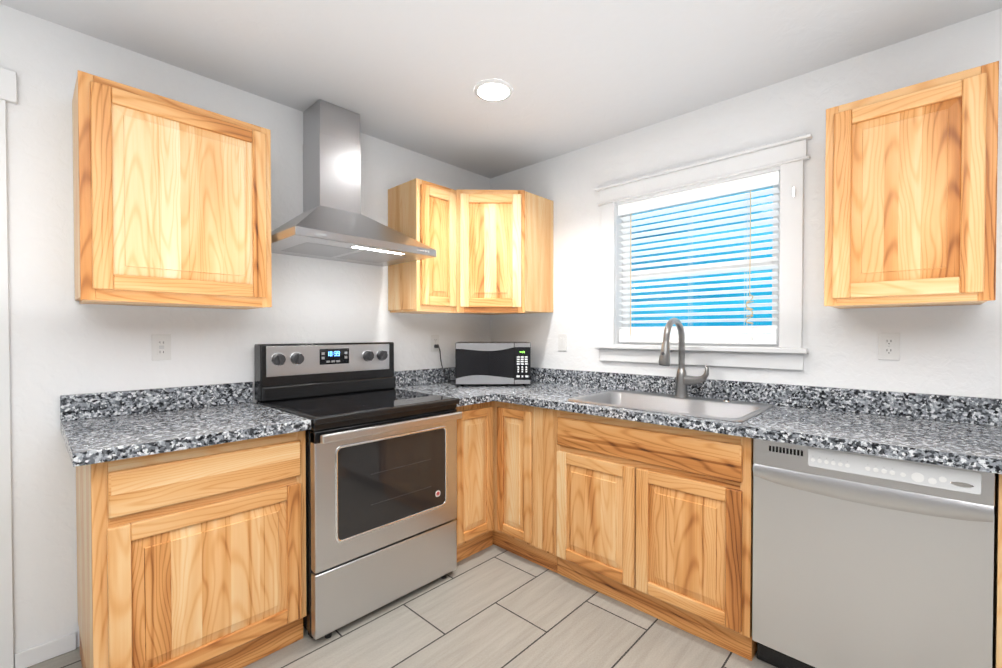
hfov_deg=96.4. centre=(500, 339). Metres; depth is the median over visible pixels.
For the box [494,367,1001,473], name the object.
countertop
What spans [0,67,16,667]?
door frame
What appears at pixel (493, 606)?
floor
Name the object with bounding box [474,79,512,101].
recessed light
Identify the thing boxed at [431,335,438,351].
outlet
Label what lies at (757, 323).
window glass
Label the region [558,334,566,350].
rocker light switch
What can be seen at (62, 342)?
wall
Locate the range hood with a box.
[271,99,435,266]
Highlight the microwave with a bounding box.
[434,342,530,385]
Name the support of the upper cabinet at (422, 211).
attached to the wall at (62, 342)
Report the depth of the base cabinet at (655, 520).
1.92 m
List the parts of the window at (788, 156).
window sash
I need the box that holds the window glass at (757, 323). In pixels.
[631,187,772,333]
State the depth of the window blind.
2.41 m
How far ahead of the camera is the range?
2.06 m
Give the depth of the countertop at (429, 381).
2.86 m
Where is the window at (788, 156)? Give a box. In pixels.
[595,133,812,369]
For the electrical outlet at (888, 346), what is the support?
attached to the wall at (954, 350)
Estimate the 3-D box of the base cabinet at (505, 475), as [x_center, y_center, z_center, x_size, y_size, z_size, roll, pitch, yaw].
[-0.019,0.785,2.790,1.067,0.874,0.941,1,1,43]
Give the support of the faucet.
on the countertop at (963, 432)
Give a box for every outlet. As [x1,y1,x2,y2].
[151,334,170,360]
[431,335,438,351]
[878,333,899,359]
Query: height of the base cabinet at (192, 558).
0.874 m
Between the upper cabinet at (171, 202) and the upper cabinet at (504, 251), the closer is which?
the upper cabinet at (171, 202)
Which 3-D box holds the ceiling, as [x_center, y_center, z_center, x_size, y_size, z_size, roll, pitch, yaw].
[0.010,-1.253,0.223,4.840,0.100,4.840,1,1,43]
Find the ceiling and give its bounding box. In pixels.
[0,0,1001,178]
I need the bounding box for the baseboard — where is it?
[14,632,76,667]
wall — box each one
[0,4,489,667]
[490,8,1001,398]
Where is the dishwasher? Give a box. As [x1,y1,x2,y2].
[752,438,994,667]
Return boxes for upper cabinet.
[72,70,271,309]
[388,178,456,313]
[455,189,552,314]
[824,61,998,308]
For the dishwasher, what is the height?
0.869 m
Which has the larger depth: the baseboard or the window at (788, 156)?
the window at (788, 156)
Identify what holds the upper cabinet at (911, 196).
attached to the wall at (954, 350)
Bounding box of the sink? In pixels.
[567,390,773,421]
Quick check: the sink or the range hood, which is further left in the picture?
the range hood
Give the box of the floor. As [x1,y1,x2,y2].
[27,544,777,667]
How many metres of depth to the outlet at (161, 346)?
1.98 m
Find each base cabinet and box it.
[76,431,306,667]
[455,401,557,572]
[554,410,756,660]
[992,473,1001,667]
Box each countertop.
[60,382,310,466]
[394,367,493,406]
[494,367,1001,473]
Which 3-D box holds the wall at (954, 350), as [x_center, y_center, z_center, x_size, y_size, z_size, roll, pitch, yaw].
[1.630,0.004,1.956,4.840,2.460,0.120,1,1,43]
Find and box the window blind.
[618,171,779,343]
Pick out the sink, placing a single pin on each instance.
(730, 410)
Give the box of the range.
[254,342,461,639]
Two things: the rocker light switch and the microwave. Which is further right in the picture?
the rocker light switch
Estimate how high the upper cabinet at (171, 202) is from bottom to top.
0.800 m
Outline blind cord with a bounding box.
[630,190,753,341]
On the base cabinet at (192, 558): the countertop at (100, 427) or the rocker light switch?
the countertop at (100, 427)
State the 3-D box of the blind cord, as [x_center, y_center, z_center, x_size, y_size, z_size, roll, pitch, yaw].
[1.030,-0.379,2.474,0.673,0.798,0.076,1,1,43]
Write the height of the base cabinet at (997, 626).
0.874 m
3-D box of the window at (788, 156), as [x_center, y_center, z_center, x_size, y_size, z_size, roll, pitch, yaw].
[1.044,-0.400,2.470,1.123,1.077,0.168,1,1,43]
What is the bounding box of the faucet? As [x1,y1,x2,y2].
[658,318,708,397]

